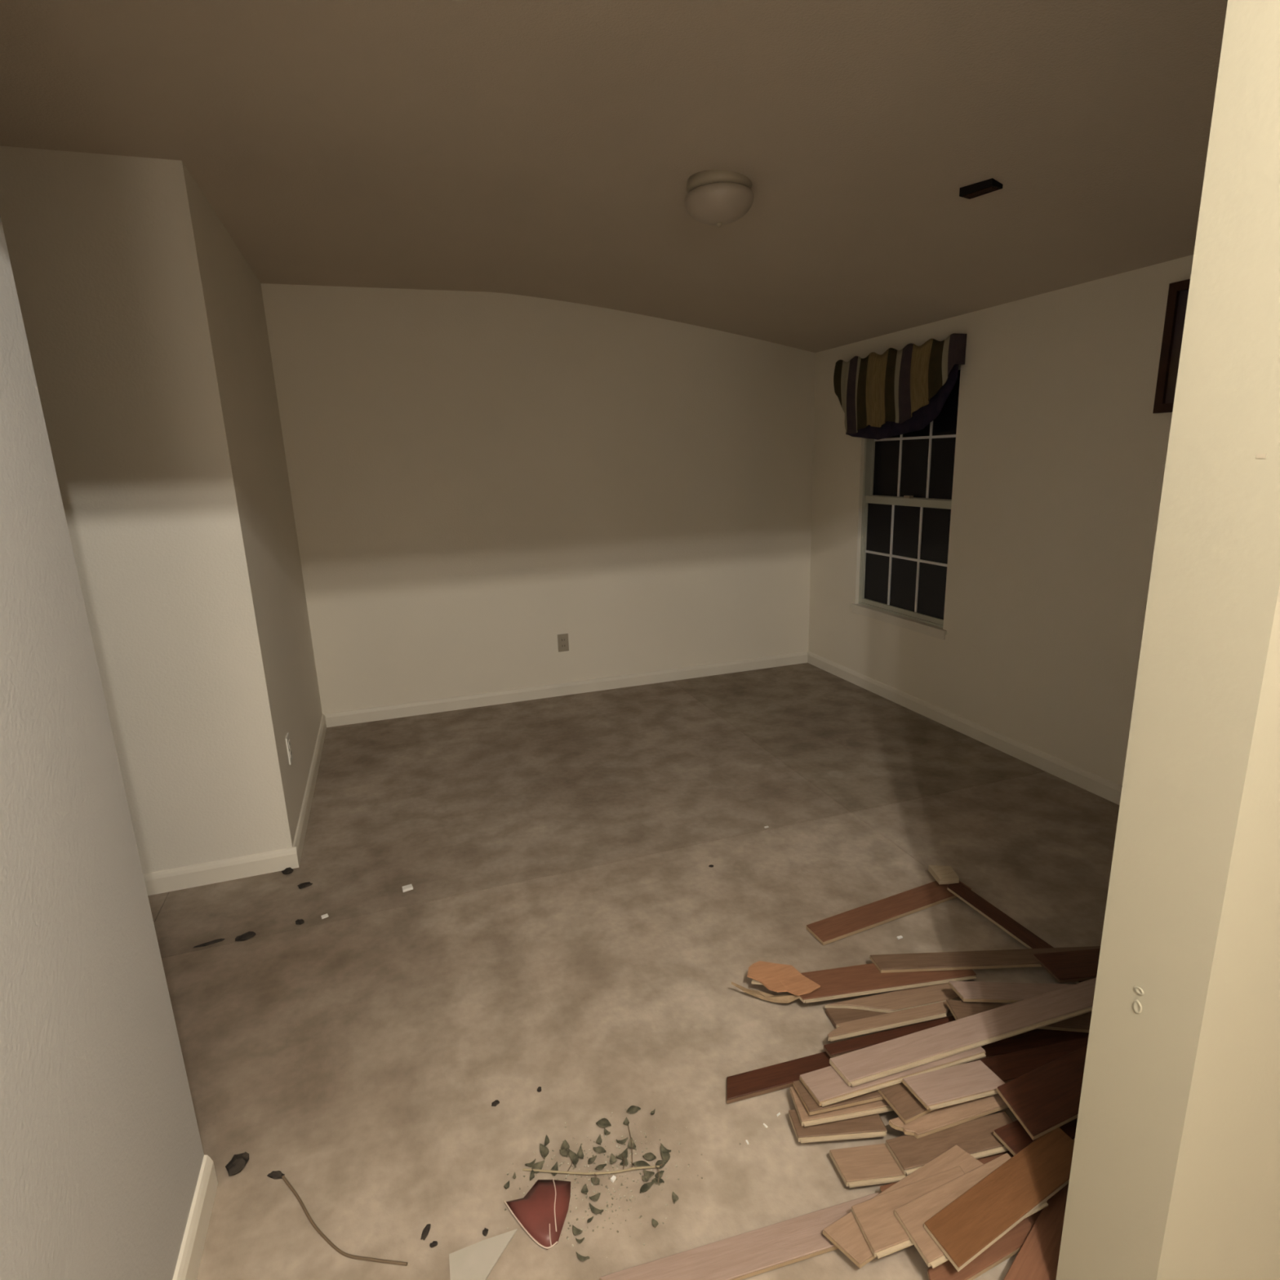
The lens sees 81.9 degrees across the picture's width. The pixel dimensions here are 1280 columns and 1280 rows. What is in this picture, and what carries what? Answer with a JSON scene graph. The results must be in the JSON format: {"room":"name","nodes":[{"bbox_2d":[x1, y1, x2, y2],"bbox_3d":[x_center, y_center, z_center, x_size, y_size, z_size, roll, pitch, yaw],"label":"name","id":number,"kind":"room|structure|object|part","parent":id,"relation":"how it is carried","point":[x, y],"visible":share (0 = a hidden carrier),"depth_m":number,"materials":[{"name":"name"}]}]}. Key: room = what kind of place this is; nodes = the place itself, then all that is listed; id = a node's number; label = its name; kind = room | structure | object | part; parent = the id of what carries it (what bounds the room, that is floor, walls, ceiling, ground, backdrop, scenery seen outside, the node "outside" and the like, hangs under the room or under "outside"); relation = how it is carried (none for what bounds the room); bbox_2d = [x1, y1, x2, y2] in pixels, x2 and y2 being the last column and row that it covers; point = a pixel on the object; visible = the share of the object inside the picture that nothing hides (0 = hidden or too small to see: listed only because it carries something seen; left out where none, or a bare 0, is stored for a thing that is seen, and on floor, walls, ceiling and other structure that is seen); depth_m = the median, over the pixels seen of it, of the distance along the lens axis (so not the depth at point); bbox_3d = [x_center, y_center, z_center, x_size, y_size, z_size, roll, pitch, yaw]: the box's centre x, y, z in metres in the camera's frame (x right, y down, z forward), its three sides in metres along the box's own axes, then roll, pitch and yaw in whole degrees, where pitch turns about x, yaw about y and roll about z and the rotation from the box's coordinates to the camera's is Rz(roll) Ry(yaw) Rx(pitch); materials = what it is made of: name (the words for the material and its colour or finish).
{"room":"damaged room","nodes":[
{"label":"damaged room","id":0,"kind":"room"},
{"bbox_2d":[0,216,204,1279],"bbox_3d":[-1.223,0.465,-1.129,2.088,2.720,4.519,-7,15,-18],"label":"wall","id":1,"kind":"structure","parent":0,"point":[102,1154],"depth_m":1.12,"materials":[{"name":"grey paint"}]},
{"bbox_2d":[172,1155,217,1279],"bbox_3d":[-0.187,1.630,-0.488,0.014,0.083,4.519,-7,15,-18],"label":"baseboard","id":2,"kind":"structure","parent":1,"relation":"attached to","point":[189,1257],"depth_m":1.46,"materials":[{"name":"paint"}]},
{"bbox_2d":[0,145,322,873],"bbox_3d":[-2.659,-0.397,3.011,2.127,2.500,1.669,-7,15,-18],"label":"wall","id":3,"kind":"structure","parent":0,"point":[144,320],"depth_m":2.51,"materials":[{"name":"paint"}]},
{"bbox_2d":[142,846,299,895],"bbox_3d":[-2.338,0.957,2.529,2.141,0.083,0.014,-7,15,-18],"label":"baseboard","id":4,"kind":"structure","parent":3,"relation":"attached to","point":[254,864],"depth_m":2.77,"materials":[{"name":"paint"}]},
{"bbox_2d":[285,733,293,764],"bbox_3d":[-1.434,0.444,3.018,0.008,0.114,0.070,-7,15,-18],"label":"electrical outlet","id":5,"kind":"object","parent":3,"relation":"attached to","point":[287,738],"visible":1,"depth_m":3.00,"materials":[{"name":"white"}]},
{"bbox_2d":[292,714,326,863],"bbox_3d":[-1.608,0.660,3.633,0.014,0.083,1.669,-7,15,-18],"label":"baseboard","id":6,"kind":"structure","parent":3,"relation":"attached to","point":[301,828],"depth_m":3.40,"materials":[{"name":"paint"}]},
{"bbox_2d":[260,283,815,715],"bbox_3d":[-0.365,-0.891,4.697,3.557,2.500,0.150,-7,15,-18],"label":"wall","id":7,"kind":"structure","parent":0,"point":[477,480],"depth_m":4.51,"materials":[{"name":"beige paint"}]},
{"bbox_2d":[557,633,568,652],"bbox_3d":[-0.497,0.018,4.778,0.070,0.114,0.008,-7,15,-18],"label":"electrical outlet","id":8,"kind":"object","parent":7,"relation":"attached to","point":[562,639],"visible":1,"depth_m":4.78,"materials":[{"name":"beige"}]},
{"bbox_2d":[560,637,565,642],"bbox_3d":[-0.497,-0.001,4.771,0.034,0.028,0.002,-7,15,-18],"label":"socket","id":9,"kind":"object","parent":8,"relation":"attached to","point":[562,639],"depth_m":4.77,"materials":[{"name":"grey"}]},
{"bbox_2d":[560,643,566,648],"bbox_3d":[-0.495,0.038,4.780,0.034,0.028,0.002,-7,15,-18],"label":"socket","id":10,"kind":"object","parent":8,"relation":"attached to","point":[562,645],"depth_m":4.78,"materials":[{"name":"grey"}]},
{"bbox_2d":[324,651,807,727],"bbox_3d":[-0.323,0.302,4.904,3.279,0.083,0.014,-7,15,-18],"label":"baseboard","id":11,"kind":"structure","parent":7,"relation":"attached to","point":[425,707],"depth_m":4.82,"materials":[{"name":"paint"}]},
{"bbox_2d":[0,0,1227,352],"bbox_3d":[-0.800,-1.409,2.326,5.734,0.449,4.005,-7,15,-18],"label":"ceiling","id":12,"kind":"structure","parent":0,"point":[550,149],"depth_m":2.09,"materials":[{"name":"paint"}]},
{"bbox_2d":[684,169,754,227],"bbox_3d":[0.271,-1.499,2.526,0.236,0.156,0.236,-7,15,-18],"label":"ceiling light","id":13,"kind":"object","parent":12,"relation":"attached to","point":[718,197],"visible":1,"depth_m":2.45,"materials":[{"name":"white glass"}]},
{"bbox_2d":[959,177,1003,199],"bbox_3d":[1.083,-1.441,2.344,0.058,0.041,0.112,-11,17,-32],"label":"ceiling vent","id":14,"kind":"object","parent":12,"relation":"in","point":[974,190],"visible":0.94,"depth_m":2.33,"materials":[{"name":"black"}]},
{"bbox_2d":[147,662,1119,1279],"bbox_3d":[-0.094,1.326,1.153,5.750,0.120,7.810,-7,15,-18],"label":"floor","id":15,"kind":"structure","parent":0,"point":[566,927],"depth_m":2.33,"materials":[{"name":"carpet"}]},
{"bbox_3d":[-2.304,1.187,1.793,1.698,0.012,1.488,-7,15,-18],"label":"subfloor panel","id":16,"kind":"part","parent":15,"relation":"part of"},
{"bbox_2d":[193,938,224,947],"bbox_3d":[-1.411,0.993,2.418,0.094,0.006,0.020,-8,15,-24],"label":"clump","id":17,"kind":"object","parent":15,"relation":"on","point":[214,941],"visible":1,"depth_m":2.42,"materials":[{"name":"soil"}]},
{"bbox_2d":[225,1151,248,1176],"bbox_3d":[-0.893,1.159,1.633,0.043,0.026,0.057,-1,14,4],"label":"clump","id":18,"kind":"object","parent":15,"relation":"on","point":[238,1162],"visible":1,"depth_m":1.63,"materials":[{"name":"soil"}]},
{"bbox_2d":[235,931,256,941],"bbox_3d":[-1.306,0.982,2.443,0.062,0.009,0.044,-10,16,-29],"label":"clump","id":19,"kind":"object","parent":15,"relation":"on","point":[246,935],"visible":1,"depth_m":2.44,"materials":[{"name":"soil"}]},
{"bbox_2d":[266,1170,284,1178],"bbox_3d":[-0.794,1.167,1.611,0.036,0.015,0.019,3,15,21],"label":"clump","id":20,"kind":"object","parent":15,"relation":"on","point":[274,1174],"visible":1,"depth_m":1.61,"materials":[{"name":"soil"}]},
{"bbox_2d":[281,866,293,874],"bbox_3d":[-1.349,0.885,2.830,0.040,0.014,0.039,8,17,36],"label":"clump","id":21,"kind":"object","parent":15,"relation":"on","point":[288,870],"visible":1,"depth_m":2.82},
{"bbox_2d":[295,919,304,924],"bbox_3d":[-1.160,0.959,2.514,0.029,0.009,0.037,-14,18,-40],"label":"clump","id":22,"kind":"object","parent":15,"relation":"on","point":[299,922],"visible":1,"depth_m":2.51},
{"bbox_2d":[297,881,312,888],"bbox_3d":[-1.240,0.907,2.733,0.051,0.010,0.033,-12,17,-35],"label":"clump","id":23,"kind":"object","parent":15,"relation":"on","point":[303,885],"visible":1,"depth_m":2.73,"materials":[{"name":"soil"}]},
{"bbox_2d":[320,913,328,919],"bbox_3d":[-1.087,0.952,2.543,0.022,0.004,0.019,-12,17,-35],"label":"chip","id":24,"kind":"object","parent":15,"relation":"on","point":[326,915],"visible":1,"depth_m":2.54,"materials":[{"name":"white"}]},
{"bbox_2d":[281,1175,407,1266],"bbox_3d":[-0.623,1.190,1.494,0.373,0.014,0.050,6,16,29],"label":"wire","id":25,"kind":"object","parent":15,"relation":"on","point":[326,1239],"visible":1,"depth_m":1.46,"materials":[{"name":"brown"}]},
{"bbox_2d":[402,884,413,892],"bbox_3d":[-0.848,0.904,2.688,0.038,0.012,0.027,-10,16,-30],"label":"chip","id":26,"kind":"object","parent":15,"relation":"on","point":[405,888],"visible":1,"depth_m":2.68,"materials":[{"name":"white"}]},
{"bbox_2d":[420,1223,431,1239],"bbox_3d":[-0.431,1.190,1.483,0.013,0.007,0.034,0,14,7],"label":"clump","id":27,"kind":"object","parent":15,"relation":"on","point":[425,1231],"visible":1,"depth_m":1.48,"materials":[{"name":"soil"}]},
{"bbox_2d":[429,1240,437,1248],"bbox_3d":[-0.408,1.196,1.461,0.016,0.005,0.013,-7,15,-18],"label":"clump","id":28,"kind":"object","parent":15,"relation":"on","point":[434,1243],"visible":1,"depth_m":1.46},
{"bbox_2d":[448,1228,517,1279],"bbox_3d":[-0.293,1.203,1.410,0.138,0.006,0.115,-7,15,-18],"label":"paper scrap","id":29,"kind":"object","parent":15,"relation":"on","point":[476,1261],"visible":1,"depth_m":1.43,"materials":[{"name":"paper"}]},
{"bbox_2d":[482,1227,488,1235],"bbox_3d":[-0.310,1.188,1.481,0.013,0.005,0.014,5,15,25],"label":"clump","id":30,"kind":"object","parent":15,"relation":"on","point":[485,1231],"visible":1,"depth_m":1.48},
{"bbox_2d":[491,1099,499,1106],"bbox_3d":[-0.348,1.114,1.776,0.022,0.009,0.014,-12,17,-34],"label":"clump","id":31,"kind":"object","parent":15,"relation":"on","point":[495,1103],"visible":1,"depth_m":1.77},
{"bbox_3d":[-0.693,0.657,3.716,2.648,0.012,2.110,-7,15,-18],"label":"subfloor panel","id":32,"kind":"part","parent":15,"relation":"part of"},
{"bbox_2d":[504,1177,570,1249],"bbox_3d":[-0.187,1.164,1.519,0.132,0.019,0.142,-13,18,-37],"label":"shard","id":33,"kind":"object","parent":15,"relation":"on","point":[542,1212],"visible":1,"depth_m":1.51,"materials":[{"name":"ceramic"}]},
{"bbox_2d":[537,1086,541,1092],"bbox_3d":[-0.247,1.103,1.812,0.012,0.007,0.015,2,14,14],"label":"clump","id":34,"kind":"object","parent":15,"relation":"on","point":[539,1089],"visible":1,"depth_m":1.81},
{"bbox_2d":[503,1105,678,1261],"bbox_3d":[-0.099,1.151,1.572,0.365,0.013,0.300,-7,15,-18],"label":"sprig","id":35,"kind":"object","parent":15,"relation":"on","point":[536,1167],"visible":1,"depth_m":1.61,"materials":[{"name":"green"}]},
{"bbox_3d":[-0.107,1.146,1.594,0.297,0.010,0.021,-2,14,1],"label":"stem","id":36,"kind":"part","parent":35,"relation":"part of","materials":[{"name":"beige"}]},
{"bbox_2d":[610,1175,616,1182],"bbox_3d":[-0.057,1.154,1.579,0.008,0.008,0.012,6,16,30],"label":"chip","id":37,"kind":"object","parent":15,"relation":"on","point":[613,1178],"visible":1,"depth_m":1.58,"materials":[{"name":"white"}]},
{"bbox_2d":[504,1093,740,1257],"bbox_3d":[-0.066,1.152,1.599,0.520,0.003,0.330,-14,19,-41],"label":"crumbs","id":38,"kind":"object","parent":15,"relation":"on","point":[553,1150],"visible":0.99,"depth_m":1.58,"materials":[{"name":"paint"}]},
{"bbox_2d":[600,1191,879,1279],"bbox_3d":[0.321,1.165,1.441,0.802,0.012,0.070,-5,14,-14],"label":"wooden board","id":39,"kind":"object","parent":15,"relation":"on","point":[741,1256],"visible":0.46,"depth_m":1.41,"materials":[{"name":"brown wood"}]},
{"bbox_2d":[829,1142,906,1187],"bbox_3d":[0.572,1.108,1.571,0.319,0.021,0.080,-3,14,-6],"label":"wooden board","id":40,"kind":"object","parent":39,"relation":"on","point":[873,1164],"visible":0.4,"depth_m":1.55,"materials":[{"name":"beige wood"}]},
{"bbox_2d":[880,1151,1013,1192],"bbox_3d":[0.788,1.095,1.541,0.633,0.018,0.061,-5,14,-13],"label":"wooden board","id":41,"kind":"object","parent":40,"relation":"on","point":[984,1160],"visible":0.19,"depth_m":1.55,"materials":[{"name":"brown wood"}]},
{"bbox_2d":[822,1144,983,1268],"bbox_3d":[0.533,1.105,1.450,0.362,0.049,0.080,-8,15,-23],"label":"wooden board","id":42,"kind":"object","parent":41,"relation":"on","point":[845,1233],"visible":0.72,"depth_m":1.43,"materials":[{"name":"beige wood"}]},
{"bbox_2d":[851,1165,964,1258],"bbox_3d":[0.538,1.098,1.419,0.243,0.036,0.095,-5,14,-13],"label":"wooden board","id":43,"kind":"object","parent":42,"relation":"on","point":[882,1230],"visible":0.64,"depth_m":1.42,"materials":[{"name":"beige wood"}]},
{"bbox_2d":[893,1152,1048,1268],"bbox_3d":[0.629,1.077,1.399,0.274,0.038,0.107,-7,15,-18],"label":"wooden board","id":44,"kind":"object","parent":43,"relation":"on","point":[913,1215],"visible":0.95,"depth_m":1.41,"materials":[{"name":"beige wood"}]},
{"bbox_2d":[924,1127,1074,1271],"bbox_3d":[0.706,1.051,1.405,0.377,0.046,0.084,-9,15,-25],"label":"wooden board","id":45,"kind":"object","parent":44,"relation":"on","point":[984,1213],"visible":0.81,"depth_m":1.39,"materials":[{"name":"orange wood"}]},
{"bbox_2d":[996,1045,1087,1140],"bbox_3d":[1.012,0.953,1.629,0.530,0.016,0.117,-7,15,-21],"label":"wooden board","id":46,"kind":"object","parent":45,"relation":"on","point":[1046,1098],"visible":0.47,"depth_m":1.57,"materials":[{"name":"brown wood"}]},
{"bbox_2d":[1003,1183,1068,1279],"bbox_3d":[0.813,1.114,1.416,0.393,0.020,0.070,-14,18,-40],"label":"wooden board","id":47,"kind":"object","parent":41,"relation":"on","point":[1037,1258],"visible":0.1,"depth_m":1.37,"materials":[{"name":"brown wood"}]},
{"bbox_2d":[885,1111,1013,1175],"bbox_3d":[0.673,1.070,1.568,0.278,0.048,0.077,-3,14,-6],"label":"wooden board","id":48,"kind":"object","parent":40,"relation":"on","point":[976,1137],"visible":0.82,"depth_m":1.57,"materials":[{"name":"brown wood"}]},
{"bbox_2d":[888,1093,1008,1138],"bbox_3d":[0.687,1.034,1.617,0.280,0.046,0.046,-5,14,-11],"label":"wooden board","id":49,"kind":"object","parent":48,"relation":"on","point":[935,1121],"visible":0.77,"depth_m":1.60,"materials":[{"name":"beige wood"}]},
{"bbox_2d":[902,1059,1004,1110],"bbox_3d":[0.700,0.987,1.637,0.211,0.013,0.084,-5,14,-13],"label":"wooden board","id":50,"kind":"object","parent":49,"relation":"on","point":[967,1082],"visible":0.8,"depth_m":1.63,"materials":[{"name":"brown wood"}]},
{"bbox_2d":[993,1117,1077,1155],"bbox_3d":[0.887,1.034,1.571,0.283,0.026,0.076,-7,15,-21],"label":"wooden board","id":51,"kind":"object","parent":48,"relation":"on","point":[1012,1135],"visible":0.28,"depth_m":1.54,"materials":[{"name":"brown wood"}]},
{"bbox_2d":[731,982,799,1003],"bbox_3d":[0.354,0.986,2.063,0.196,0.047,0.029,3,15,20],"label":"wood splinter","id":52,"kind":"object","parent":15,"relation":"on","point":[784,998],"visible":1,"depth_m":2.06,"materials":[{"name":"wood"}]},
{"bbox_2d":[726,1051,831,1103],"bbox_3d":[0.508,1.056,1.857,0.644,0.014,0.061,-6,14,-14],"label":"wooden board","id":53,"kind":"object","parent":15,"relation":"on","point":[762,1081],"visible":0.41,"depth_m":1.80,"materials":[{"name":"brown wood"}]},
{"bbox_2d":[823,1015,955,1057],"bbox_3d":[0.691,1.014,1.903,0.463,0.024,0.034,-6,14,-14],"label":"wooden board","id":54,"kind":"object","parent":53,"relation":"on","point":[835,1049],"visible":0.5,"depth_m":1.88,"materials":[{"name":"brown wood"}]},
{"bbox_2d":[827,1000,949,1040],"bbox_3d":[0.655,0.988,1.916,0.381,0.018,0.042,-5,14,-13],"label":"wooden board","id":55,"kind":"object","parent":54,"relation":"on","point":[940,1010],"visible":0.88,"depth_m":1.91,"materials":[{"name":"beige wood"}]},
{"bbox_2d":[964,1028,1088,1063],"bbox_3d":[1.049,1.014,1.897,0.531,0.017,0.082,-4,14,-7],"label":"wooden board","id":56,"kind":"object","parent":53,"relation":"on","point":[1037,1037],"visible":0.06,"depth_m":1.87,"materials":[{"name":"brown wood"}]},
{"bbox_2d":[946,999,1092,1032],"bbox_3d":[1.012,0.969,1.896,0.423,0.055,0.068,-1,14,2],"label":"wooden board","id":57,"kind":"object","parent":56,"relation":"on","point":[959,1009],"visible":0.39,"depth_m":1.89,"materials":[{"name":"brown wood"}]},
{"bbox_2d":[948,981,1072,1003],"bbox_3d":[1.080,0.936,1.955,0.509,0.065,0.066,-3,14,-3],"label":"wooden board","id":58,"kind":"object","parent":57,"relation":"on","point":[967,991],"visible":0.48,"depth_m":1.94,"materials":[{"name":"brown wood"}]},
{"bbox_2d":[974,1036,1088,1083],"bbox_3d":[0.989,0.993,1.754,0.380,0.032,0.066,-4,14,-8],"label":"wooden board","id":59,"kind":"object","parent":57,"relation":"on","point":[1007,1067],"visible":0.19,"depth_m":1.75,"materials":[{"name":"brown wood"}]},
{"bbox_2d":[788,1109,887,1142],"bbox_3d":[0.443,1.085,1.657,0.203,0.019,0.077,-3,14,-4],"label":"wooden board","id":60,"kind":"object","parent":15,"relation":"on","point":[868,1126],"visible":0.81,"depth_m":1.63,"materials":[{"name":"brown wood"}]},
{"bbox_2d":[789,1086,893,1126],"bbox_3d":[0.521,1.051,1.706,0.349,0.022,0.099,-4,14,-10],"label":"wooden board","id":61,"kind":"object","parent":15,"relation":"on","point":[878,1106],"visible":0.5,"depth_m":1.66,"materials":[{"name":"beige wood"}]},
{"bbox_2d":[792,1080,884,1115],"bbox_3d":[0.541,1.027,1.712,0.362,0.019,0.084,-5,14,-12],"label":"wooden board","id":62,"kind":"object","parent":61,"relation":"on","point":[812,1108],"visible":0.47,"depth_m":1.66,"materials":[{"name":"brown wood"}]},
{"bbox_2d":[799,1046,986,1106],"bbox_3d":[0.588,0.987,1.710,0.431,0.044,0.084,-5,14,-13],"label":"wooden board","id":63,"kind":"object","parent":62,"relation":"on","point":[826,1086],"visible":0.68,"depth_m":1.68,"materials":[{"name":"brown wood"}]},
{"bbox_2d":[829,977,1096,1086],"bbox_3d":[0.914,0.918,1.791,0.960,0.068,0.078,-5,14,-14],"label":"wooden board","id":64,"kind":"object","parent":63,"relation":"on","point":[882,1060],"visible":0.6,"depth_m":1.75,"materials":[{"name":"brown wood"}]},
{"bbox_2d":[877,1082,932,1124],"bbox_3d":[0.618,1.016,1.655,0.130,0.026,0.093,-7,15,-19],"label":"wooden board","id":65,"kind":"object","parent":62,"relation":"on","point":[899,1097],"visible":0.5,"depth_m":1.63,"materials":[{"name":"brown wood"}]},
{"bbox_3d":[1.071,0.455,4.294,1.082,0.012,2.110,-7,15,-18],"label":"subfloor panel","id":66,"kind":"part","parent":15,"relation":"part of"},
{"bbox_2d":[825,1008,951,1028],"bbox_3d":[0.683,1.011,2.015,0.344,0.012,0.062,-4,14,-8],"label":"wooden board","id":67,"kind":"object","parent":15,"relation":"on","point":[837,1015],"visible":0.28,"depth_m":2.00,"materials":[{"name":"brown wood"}]},
{"bbox_2d":[824,982,961,1013],"bbox_3d":[0.771,0.987,2.039,0.531,0.013,0.064,-5,14,-11],"label":"wooden board","id":68,"kind":"object","parent":67,"relation":"on","point":[908,998],"visible":0.8,"depth_m":2.02,"materials":[{"name":"beige wood"}]},
{"bbox_2d":[799,963,976,1003],"bbox_3d":[0.687,0.957,2.095,0.541,0.026,0.108,-4,14,-10],"label":"wooden board","id":69,"kind":"object","parent":68,"relation":"on","point":[864,979],"visible":0.81,"depth_m":2.07,"materials":[{"name":"brown wood"}]},
{"bbox_2d":[746,960,820,995],"bbox_3d":[0.405,0.953,2.075,0.204,0.025,0.114,4,15,22],"label":"wood splinter","id":70,"kind":"object","parent":69,"relation":"on","point":[776,977],"visible":1,"depth_m":2.07,"materials":[{"name":"wood"}]},
{"bbox_2d":[869,946,1100,973],"bbox_3d":[1.079,0.922,2.138,0.811,0.019,0.064,-2,14,-1],"label":"wooden board","id":71,"kind":"object","parent":69,"relation":"on","point":[1005,958],"visible":0.59,"depth_m":2.13,"materials":[{"name":"brown wood"}]},
{"bbox_2d":[1033,948,1100,982],"bbox_3d":[1.365,0.911,2.092,0.458,0.014,0.108,-3,14,-5],"label":"wooden board","id":72,"kind":"object","parent":71,"relation":"on","point":[1077,965],"visible":0.41,"depth_m":2.08,"materials":[{"name":"brown wood"}]},
{"bbox_2d":[806,880,971,945],"bbox_3d":[0.841,0.895,2.465,0.634,0.014,0.092,-8,15,-23],"label":"wooden board","id":73,"kind":"object","parent":15,"relation":"on","point":[841,926],"visible":0.8,"depth_m":2.43,"materials":[{"name":"brown wood"}]},
{"bbox_2d":[946,881,1085,983],"bbox_3d":[1.177,0.907,2.266,0.058,0.017,0.654,-7,15,-18],"label":"wooden board","id":74,"kind":"object","parent":73,"relation":"on","point":[1027,938],"visible":0.42,"depth_m":2.35,"materials":[{"name":"brown wood"}]},
{"bbox_2d":[928,865,959,884],"bbox_3d":[1.063,0.819,2.577,0.076,0.026,0.089,-2,14,-2],"label":"wood offcut","id":75,"kind":"object","parent":74,"relation":"on","point":[942,874],"visible":1,"depth_m":2.56,"materials":[{"name":"wood"}]},
{"bbox_2d":[927,1208,1042,1279],"bbox_3d":[0.684,1.139,1.393,0.386,0.022,0.042,-8,15,-23],"label":"wooden board","id":76,"kind":"object","parent":15,"relation":"on","point":[1011,1243],"visible":0.39,"depth_m":1.36,"materials":[{"name":"brown wood"}]},
{"bbox_3d":[1.799,0.938,2.243,1.082,0.012,2.345,-7,15,-18],"label":"subfloor panel","id":77,"kind":"part","parent":15,"relation":"part of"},
{"bbox_2d":[808,254,1193,786],"bbox_3d":[1.922,-0.625,3.312,0.150,2.500,4.007,-7,15,-18],"label":"wall","id":78,"kind":"structure","parent":0,"point":[1061,446],"depth_m":3.40,"materials":[{"name":"beige paint"}]},
{"bbox_2d":[833,333,966,439],"bbox_3d":[1.415,-1.395,4.195,0.087,0.491,1.064,-7,15,-18],"label":"valance","id":79,"kind":"object","parent":78,"relation":"hanging from","point":[892,393],"visible":1,"depth_m":4.08,"materials":[{"name":"multicoloured fabric"}]},
{"bbox_2d":[849,364,960,639],"bbox_3d":[1.568,-0.805,4.286,0.158,1.455,0.872,-7,15,-18],"label":"window","id":80,"kind":"structure","parent":78,"relation":"in","point":[908,479],"depth_m":4.30,"materials":[{"name":"grey plastic"}]},
{"bbox_3d":[1.490,-0.389,4.632,0.006,0.297,0.244,-7,15,-18],"label":"pane","id":81,"kind":"part","parent":80,"relation":"part of","materials":[{"name":"clear glass"}]},
{"bbox_3d":[1.480,-0.691,4.558,0.006,0.297,0.244,-7,15,-18],"label":"pane","id":82,"kind":"part","parent":80,"relation":"part of","materials":[{"name":"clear glass"}]},
{"bbox_3d":[1.499,-1.042,4.482,0.006,0.325,0.244,-7,15,-18],"label":"pane","id":83,"kind":"part","parent":80,"relation":"part of","materials":[{"name":"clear glass"}]},
{"bbox_3d":[1.488,-1.372,4.401,0.006,0.325,0.244,-7,15,-18],"label":"pane","id":84,"kind":"part","parent":80,"relation":"part of","materials":[{"name":"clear glass"}]},
{"bbox_3d":[1.538,-0.120,4.436,0.048,0.056,0.872,-7,15,-18],"label":"sill","id":85,"kind":"part","parent":80,"relation":"part of","materials":[{"name":"paint"}]},
{"bbox_3d":[1.573,-0.334,4.398,0.006,0.297,0.236,-7,15,-18],"label":"pane","id":86,"kind":"part","parent":80,"relation":"part of","materials":[{"name":"clear glass"}]},
{"bbox_3d":[1.568,-0.493,4.359,0.032,0.680,0.776,-7,15,-18],"label":"sash","id":87,"kind":"part","parent":80,"relation":"part of","materials":[{"name":"grey plastic"}]},
{"bbox_3d":[1.563,-0.636,4.324,0.006,0.297,0.236,-7,15,-18],"label":"pane","id":88,"kind":"part","parent":80,"relation":"part of","materials":[{"name":"clear glass"}]},
{"bbox_3d":[1.582,-0.987,4.248,0.006,0.325,0.236,-7,15,-18],"label":"pane","id":89,"kind":"part","parent":80,"relation":"part of","materials":[{"name":"clear glass"}]},
{"bbox_3d":[1.577,-1.142,4.210,0.032,0.725,0.776,-7,15,-18],"label":"sash","id":90,"kind":"part","parent":80,"relation":"part of","materials":[{"name":"grey plastic"}]},
{"bbox_3d":[1.571,-1.317,4.167,0.006,0.325,0.236,-7,15,-18],"label":"pane","id":91,"kind":"part","parent":80,"relation":"part of","materials":[{"name":"clear glass"}]},
{"bbox_3d":[1.656,-0.279,4.164,0.006,0.297,0.244,-7,15,-18],"label":"pane","id":92,"kind":"part","parent":80,"relation":"part of","materials":[{"name":"clear glass"}]},
{"bbox_3d":[1.646,-0.581,4.090,0.006,0.297,0.244,-7,15,-18],"label":"pane","id":93,"kind":"part","parent":80,"relation":"part of","materials":[{"name":"clear glass"}]},
{"bbox_3d":[1.665,-0.932,4.014,0.006,0.325,0.244,-7,15,-18],"label":"pane","id":94,"kind":"part","parent":80,"relation":"part of","materials":[{"name":"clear glass"}]},
{"bbox_3d":[1.654,-1.262,3.933,0.006,0.325,0.244,-7,15,-18],"label":"pane","id":95,"kind":"part","parent":80,"relation":"part of","materials":[{"name":"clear glass"}]},
{"bbox_2d":[807,651,1122,805],"bbox_3d":[1.859,0.540,3.646,0.014,0.083,3.855,-7,15,-18],"label":"baseboard","id":96,"kind":"structure","parent":78,"relation":"attached to","point":[1111,791],"depth_m":3.83,"materials":[{"name":"paint"}]},
{"bbox_2d":[1152,279,1190,413],"bbox_3d":[2.025,-1.040,2.568,0.025,0.455,0.415,-7,15,-18],"label":"picture frame","id":97,"kind":"object","parent":78,"relation":"attached to","point":[1178,292],"visible":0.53,"depth_m":2.73,"materials":[{"name":"wood"}]},
{"bbox_3d":[2.032,-0.835,2.619,0.025,0.032,0.351,-7,15,-18],"label":"frame rail","id":98,"kind":"part","parent":97,"relation":"part of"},
{"bbox_2d":[1164,288,1189,403],"bbox_3d":[2.031,-1.041,2.571,0.011,0.391,0.351,-7,15,-18],"label":"print","id":99,"kind":"object","parent":97,"relation":"on","point":[1178,306],"depth_m":2.72},
{"bbox_3d":[2.018,-1.245,2.518,0.025,0.032,0.351,-7,15,-18],"label":"frame rail","id":100,"kind":"part","parent":97,"relation":"part of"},
{"bbox_2d":[1055,0,1279,1279],"bbox_3d":[0.897,-0.126,0.971,3.346,2.720,0.152,-7,15,-18],"label":"wall","id":101,"kind":"structure","parent":0,"point":[1175,1171],"depth_m":0.98,"materials":[{"name":"beige paint"}]}
]}

